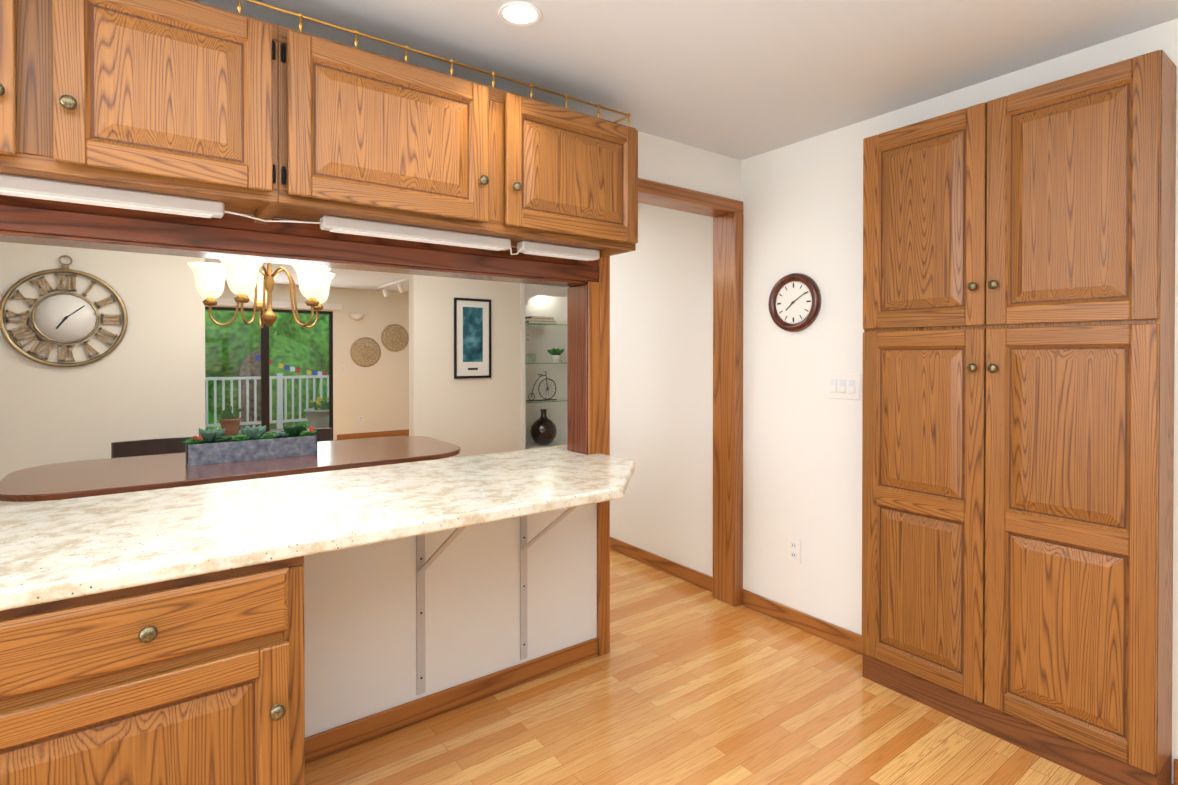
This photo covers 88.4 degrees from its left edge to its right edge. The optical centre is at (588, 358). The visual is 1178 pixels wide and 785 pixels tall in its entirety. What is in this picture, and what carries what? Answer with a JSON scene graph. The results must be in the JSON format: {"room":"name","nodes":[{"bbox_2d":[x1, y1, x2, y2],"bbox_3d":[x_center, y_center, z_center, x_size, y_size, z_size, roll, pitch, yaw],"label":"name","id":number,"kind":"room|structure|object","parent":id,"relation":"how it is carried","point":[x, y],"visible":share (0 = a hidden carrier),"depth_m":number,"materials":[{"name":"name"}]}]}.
{"room":"kitchen","nodes":[
{"label":"kitchen","id":0,"kind":"room"},
{"bbox_2d":[0,242,566,505],"bbox_3d":[-2.538,0.117,4.747,6.700,2.400,0.330,0,1,-36],"label":"wall","id":1,"kind":"structure","parent":0,"point":[144,379],"depth_m":4.23,"materials":[{"name":"white paint"}]},
{"bbox_2d":[0,255,127,366],"bbox_3d":[-3.373,-0.307,3.904,0.636,0.724,0.030,0,1,-36],"label":"wall clock","id":2,"kind":"object","parent":1,"relation":"attached to","point":[65,318],"visible":0.98,"depth_m":3.89,"materials":[{"name":"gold metal"}]},
{"bbox_2d":[454,298,490,378],"bbox_3d":[-1.073,-0.189,5.596,0.370,0.735,0.022,0,1,-36],"label":"framed art","id":3,"kind":"object","parent":1,"relation":"attached to","point":[472,338],"visible":0.98,"depth_m":5.59,"materials":[{"name":"black"}]},
{"bbox_2d":[525,332,530,342],"bbox_3d":[-0.637,-0.224,6.295,0.072,0.118,0.009,0,1,-36],"label":"outlet","id":4,"kind":"object","parent":1,"relation":"attached to","point":[527,337],"visible":0.92,"depth_m":6.29,"materials":[{"name":"white plastic"}]},
{"bbox_2d":[520,283,567,449],"bbox_3d":[-0.419,0.081,6.267,0.825,1.710,0.307,0,1,-36],"label":"shelf unit","id":5,"kind":"object","parent":1,"relation":"attached to","point":[530,291],"visible":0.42,"depth_m":5.95,"materials":[{"name":"white"}]},
{"bbox_2d":[525,354,535,362],"bbox_3d":[-0.600,-0.006,6.145,0.148,0.094,0.066,0,1,-36],"label":"glassware","id":6,"kind":"object","parent":5,"relation":"on","point":[534,361],"visible":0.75,"depth_m":6.17,"materials":[{"name":"clear glass"}]},
{"bbox_2d":[520,316,555,324],"bbox_3d":[-0.535,-0.390,6.214,0.330,0.072,0.221,0,1,-36],"label":"books","id":7,"kind":"object","parent":5,"relation":"on","point":[539,320],"visible":0.71,"depth_m":6.12,"materials":[{"name":"beige paper"}]},
{"bbox_2d":[526,372,556,401],"bbox_3d":[-0.483,0.281,6.232,0.350,0.298,0.070,0,1,-36],"label":"figurine","id":8,"kind":"object","parent":5,"relation":"on","point":[544,399],"visible":1,"depth_m":6.24,"materials":[{"name":"black metal"}]},
{"bbox_2d":[530,409,556,445],"bbox_3d":[-0.468,0.703,6.240,0.279,0.364,0.279,0,1,-36],"label":"vase","id":9,"kind":"object","parent":5,"relation":"on","point":[543,431],"visible":1,"depth_m":6.15,"materials":[{"name":"black"}]},
{"bbox_2d":[547,348,563,362],"bbox_3d":[-0.333,-0.038,6.333,0.177,0.155,0.190,0,1,-36],"label":"succulent pot","id":10,"kind":"object","parent":5,"relation":"on","point":[556,354],"visible":1,"depth_m":6.30,"materials":[{"name":"white"}]},
{"bbox_2d":[205,281,408,439],"bbox_3d":[-5.368,0.089,8.618,6.700,2.400,0.120,0,1,-36],"label":"wall","id":11,"kind":"structure","parent":0,"point":[376,396],"depth_m":9.82,"materials":[{"name":"white paint"}]},
{"bbox_2d":[205,306,332,439],"bbox_3d":[-4.850,0.272,8.986,1.970,2.030,0.060,0,1,-36],"label":"door frame","id":12,"kind":"structure","parent":11,"relation":"attached to","point":[264,382],"depth_m":9.01,"materials":[{"name":"grey"}]},
{"bbox_2d":[205,298,340,309],"bbox_3d":[-4.793,-0.808,8.901,2.170,0.090,0.089,0,1,-36],"label":"valance","id":13,"kind":"object","parent":11,"relation":"attached to","point":[250,303],"visible":0.44,"depth_m":9.00,"materials":[{"name":"white"}]},
{"bbox_2d":[341,365,345,371],"bbox_3d":[-3.904,0.155,9.608,0.075,0.118,0.009,0,1,-36],"label":"light switch","id":14,"kind":"object","parent":11,"relation":"attached to","point":[343,368],"visible":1,"depth_m":9.61,"materials":[{"name":"white plastic"}]},
{"bbox_2d":[349,314,364,319],"bbox_3d":[-3.707,-0.668,9.670,0.250,0.100,0.137,0,1,-36],"label":"wall sconce","id":15,"kind":"object","parent":11,"relation":"attached to","point":[357,316],"visible":1,"depth_m":9.63,"materials":[{"name":"white glass"}]},
{"bbox_2d":[358,416,362,422],"bbox_3d":[-3.688,0.981,9.772,0.072,0.118,0.009,0,1,-36],"label":"outlet","id":16,"kind":"object","parent":11,"relation":"attached to","point":[360,419],"visible":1,"depth_m":9.77,"materials":[{"name":"white plastic"}]},
{"bbox_2d":[350,337,380,366],"bbox_3d":[-3.612,-0.109,9.803,0.480,0.480,0.035,0,1,-36],"label":"wall art","id":17,"kind":"object","parent":11,"relation":"attached to","point":[365,351],"visible":1,"depth_m":9.79,"materials":[{"name":"wicker"}]},
{"bbox_2d":[337,429,408,439],"bbox_3d":[-3.302,1.236,10.053,1.680,0.085,0.013,0,1,-36],"label":"baseboard","id":18,"kind":"structure","parent":11,"relation":"attached to","point":[395,432],"depth_m":9.88,"materials":[{"name":"brown wood"}]},
{"bbox_2d":[381,324,408,351],"bbox_3d":[-3.227,-0.349,10.083,0.460,0.460,0.035,0,1,-36],"label":"wall art","id":19,"kind":"object","parent":11,"relation":"attached to","point":[394,337],"visible":1,"depth_m":10.07,"materials":[{"name":"wicker"}]},
{"bbox_2d":[224,131,740,737],"bbox_3d":[-1.311,0.138,1.798,5.200,2.400,0.120,0,1,-36],"label":"wall","id":20,"kind":"structure","parent":0,"point":[360,633],"depth_m":2.31,"materials":[{"name":"white paint"}]},
{"bbox_2d":[0,0,319,223],"bbox_3d":[-1.305,-0.705,1.493,1.077,0.511,0.366,0,1,-36],"label":"upper cabinet","id":21,"kind":"object","parent":20,"relation":"attached to","point":[238,112],"depth_m":1.48,"materials":[{"name":"brown wood"}]},
{"bbox_2d":[0,173,599,260],"bbox_3d":[-0.767,-0.423,1.965,1.980,0.056,0.055,0,1,-36],"label":"under-cabinet light","id":22,"kind":"object","parent":21,"relation":"attached to","point":[36,188],"visible":1,"depth_m":1.72,"materials":[{"name":"white plastic"}]},
{"bbox_2d":[0,178,742,655],"bbox_3d":[-1.310,0.250,1.797,5.200,2.175,0.164,0,1,-36],"label":"door frame","id":23,"kind":"structure","parent":20,"relation":"attached to","point":[34,221],"depth_m":2.66,"materials":[{"name":"brown wood"}]},
{"bbox_2d":[298,20,515,235],"bbox_3d":[-0.652,-0.708,1.970,0.695,0.511,0.366,0,1,-36],"label":"upper cabinet","id":24,"kind":"object","parent":20,"relation":"attached to","point":[403,143],"depth_m":1.84,"materials":[{"name":"brown wood"}]},
{"bbox_2d":[416,527,465,694],"bbox_3d":[-0.474,0.849,2.031,0.032,0.774,0.499,0,1,-36],"label":"bracket","id":25,"kind":"object","parent":20,"relation":"attached to","point":[422,565],"depth_m":2.22,"materials":[{"name":"grey metal"}]},
{"bbox_2d":[305,637,597,763],"bbox_3d":[-0.496,1.291,2.319,1.322,0.085,0.013,0,1,-36],"label":"baseboard","id":26,"kind":"structure","parent":20,"relation":"attached to","point":[347,735],"depth_m":2.27,"materials":[{"name":"brown wood"}]},
{"bbox_2d":[520,506,577,659],"bbox_3d":[-0.123,0.847,2.287,0.032,0.774,0.499,0,1,-36],"label":"bracket","id":27,"kind":"object","parent":20,"relation":"attached to","point":[524,545],"depth_m":2.48,"materials":[{"name":"grey metal"}]},
{"bbox_2d":[494,80,637,255],"bbox_3d":[-0.172,-0.711,2.321,0.676,0.511,0.366,0,1,-36],"label":"upper cabinet","id":28,"kind":"object","parent":20,"relation":"attached to","point":[577,172],"depth_m":2.20,"materials":[{"name":"brown wood"}]},
{"bbox_2d":[193,0,1177,291],"bbox_3d":[-1.762,-1.106,3.677,6.900,0.060,12.300,0,1,-36],"label":"ceiling","id":29,"kind":"structure","parent":0,"point":[741,78],"depth_m":2.08,"materials":[{"name":"white paint"}]},
{"bbox_2d":[187,259,334,327],"bbox_3d":[-1.888,-0.629,3.558,0.786,0.889,0.764,0,1,-36],"label":"chandelier","id":30,"kind":"object","parent":29,"relation":"hanging from","point":[253,282],"visible":0.98,"depth_m":3.40,"materials":[{"name":"white glass"}]},
{"bbox_2d":[378,277,408,296],"bbox_3d":[-2.643,-1.021,8.546,0.119,0.177,2.000,0,1,-36],"label":"track light","id":31,"kind":"object","parent":29,"relation":"attached to","point":[400,287],"visible":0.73,"depth_m":8.71,"materials":[{"name":"white metal"}]},
{"bbox_2d":[498,1,541,26],"bbox_3d":[-0.212,-1.059,1.862,0.136,0.006,0.136,0,1,-36],"label":"recessed light","id":32,"kind":"object","parent":29,"relation":"in","point":[519,13],"visible":1,"depth_m":1.86,"materials":[{"name":"white plastic"}]},
{"bbox_2d":[305,434,1173,784],"bbox_3d":[-1.733,1.355,3.654,6.900,0.060,12.200,0,1,-36],"label":"floor","id":33,"kind":"structure","parent":0,"point":[683,682],"depth_m":2.20,"materials":[{"name":"brown wood"}]},
{"bbox_2d":[0,556,304,784],"bbox_3d":[-1.147,0.904,1.464,0.735,0.872,0.618,0,1,-36],"label":"base cabinet","id":34,"kind":"object","parent":33,"relation":"on","point":[196,680],"visible":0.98,"depth_m":1.25,"materials":[{"name":"brown wood"}]},
{"bbox_2d":[0,447,634,610],"bbox_3d":[-1.559,0.447,1.312,4.220,0.039,0.875,0,1,-36],"label":"countertop","id":35,"kind":"structure","parent":34,"relation":"on","point":[55,550],"depth_m":1.65,"materials":[{"name":"beige stone"}]},
{"bbox_2d":[111,437,198,457],"bbox_3d":[-2.733,0.928,3.835,0.472,0.790,0.478,0,1,-36],"label":"dining chair","id":36,"kind":"object","parent":33,"relation":"on","point":[146,447],"visible":0.21,"depth_m":3.97,"materials":[{"name":"brown wood"}]},
{"bbox_2d":[0,436,460,501],"bbox_3d":[-1.898,0.953,3.530,2.230,0.755,1.000,0,1,-36],"label":"dining table","id":37,"kind":"object","parent":33,"relation":"on","point":[75,479],"visible":0.44,"depth_m":3.19,"materials":[{"name":"brown wood"}]},
{"bbox_2d":[183,422,317,465],"bbox_3d":[-1.937,0.477,3.494,0.688,0.195,0.158,0,1,-36],"label":"pot","id":38,"kind":"object","parent":37,"relation":"on","point":[217,446],"visible":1,"depth_m":3.44,"materials":[{"name":"grey stone"}]},
{"bbox_2d":[265,428,330,441],"bbox_3d":[-2.047,0.925,4.337,0.472,0.790,0.478,0,1,-36],"label":"dining chair","id":39,"kind":"object","parent":33,"relation":"on","point":[323,434],"visible":0.04,"depth_m":4.58,"materials":[{"name":"brown wood"}]},
{"bbox_2d":[862,50,1175,784],"bbox_3d":[1.471,0.210,2.200,0.229,2.250,0.916,0,1,-36],"label":"pantry cabinet","id":40,"kind":"object","parent":33,"relation":"on","point":[1018,401],"visible":1,"depth_m":2.04,"materials":[{"name":"brown wood"}]},
{"bbox_2d":[610,18,1177,783],"bbox_3d":[1.742,0.135,2.129,0.120,2.400,5.450,0,1,-36],"label":"wall","id":41,"kind":"structure","parent":0,"point":[802,430],"depth_m":3.10,"materials":[{"name":"white paint"}]},
{"bbox_2d":[610,537,712,591],"bbox_3d":[0.407,1.281,3.850,0.013,0.085,1.108,0,1,-36],"label":"baseboard","id":42,"kind":"structure","parent":41,"relation":"attached to","point":[695,577],"depth_m":3.76,"materials":[{"name":"brown wood"}]},
{"bbox_2d":[788,537,800,563],"bbox_3d":[1.020,0.952,3.012,0.009,0.118,0.072,0,1,-36],"label":"outlet","id":43,"kind":"object","parent":41,"relation":"attached to","point":[794,545],"visible":1,"depth_m":3.01,"materials":[{"name":"white plastic"}]},
{"bbox_2d":[768,273,820,331],"bbox_3d":[1.010,-0.279,2.996,0.032,0.292,0.292,0,1,-36],"label":"wall clock","id":44,"kind":"object","parent":41,"relation":"attached to","point":[794,303],"visible":1,"depth_m":2.99,"materials":[{"name":"brown wood"}]},
{"bbox_2d":[742,589,862,654],"bbox_3d":[1.058,1.287,2.958,0.013,0.085,0.773,0,1,-36],"label":"baseboard","id":45,"kind":"structure","parent":41,"relation":"attached to","point":[850,640],"depth_m":2.96,"materials":[{"name":"brown wood"}]},
{"bbox_2d":[827,373,859,399],"bbox_3d":[1.172,0.127,2.796,0.012,0.118,0.165,0,1,-36],"label":"light switch","id":46,"kind":"object","parent":41,"relation":"attached to","point":[842,386],"visible":1,"depth_m":2.79,"materials":[{"name":"white plastic"}]},
{"bbox_2d":[1174,759,1177,784],"bbox_3d":[2.565,1.302,0.898,0.013,0.085,2.478,0,1,-36],"label":"baseboard","id":47,"kind":"structure","parent":41,"relation":"attached to","point":[1175,760],"depth_m":1.89,"materials":[{"name":"brown wood"}]},
{"label":"outside","id":48,"kind":"structure","parent":0,"visible":0},
{"bbox_2d":[205,310,328,430],"bbox_3d":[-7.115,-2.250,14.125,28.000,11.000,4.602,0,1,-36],"label":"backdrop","id":49,"kind":"structure","parent":48,"point":[224,358],"depth_m":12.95,"materials":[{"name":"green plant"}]},
{"bbox_2d":[237,426,309,434],"bbox_3d":[-5.449,1.353,10.178,10.000,0.090,2.480,0,1,-36],"label":"ground","id":50,"kind":"structure","parent":48,"point":[271,430],"depth_m":11.00,"materials":[{"name":"red plant"}]},
{"bbox_2d":[219,406,241,435],"bbox_3d":[-6.131,1.048,10.346,0.339,0.517,0.339,0,1,-36],"label":"pot","id":51,"kind":"object","parent":50,"relation":"on","point":[233,422],"depth_m":10.25,"materials":[{"name":"brown ceramic"}]},
{"bbox_2d":[205,373,328,428],"bbox_3d":[-6.101,0.787,11.050,10.018,1.030,0.095,0,1,-36],"label":"deck railing","id":52,"kind":"object","parent":50,"relation":"on","point":[280,420],"depth_m":11.19,"materials":[{"name":"white wood"}]},
{"bbox_2d":[304,397,328,427],"bbox_3d":[-4.886,0.993,11.015,0.551,0.618,0.563,0,1,-36],"label":"pot","id":53,"kind":"object","parent":50,"relation":"on","point":[314,413],"depth_m":10.84,"materials":[{"name":"grey stone"}]}
]}

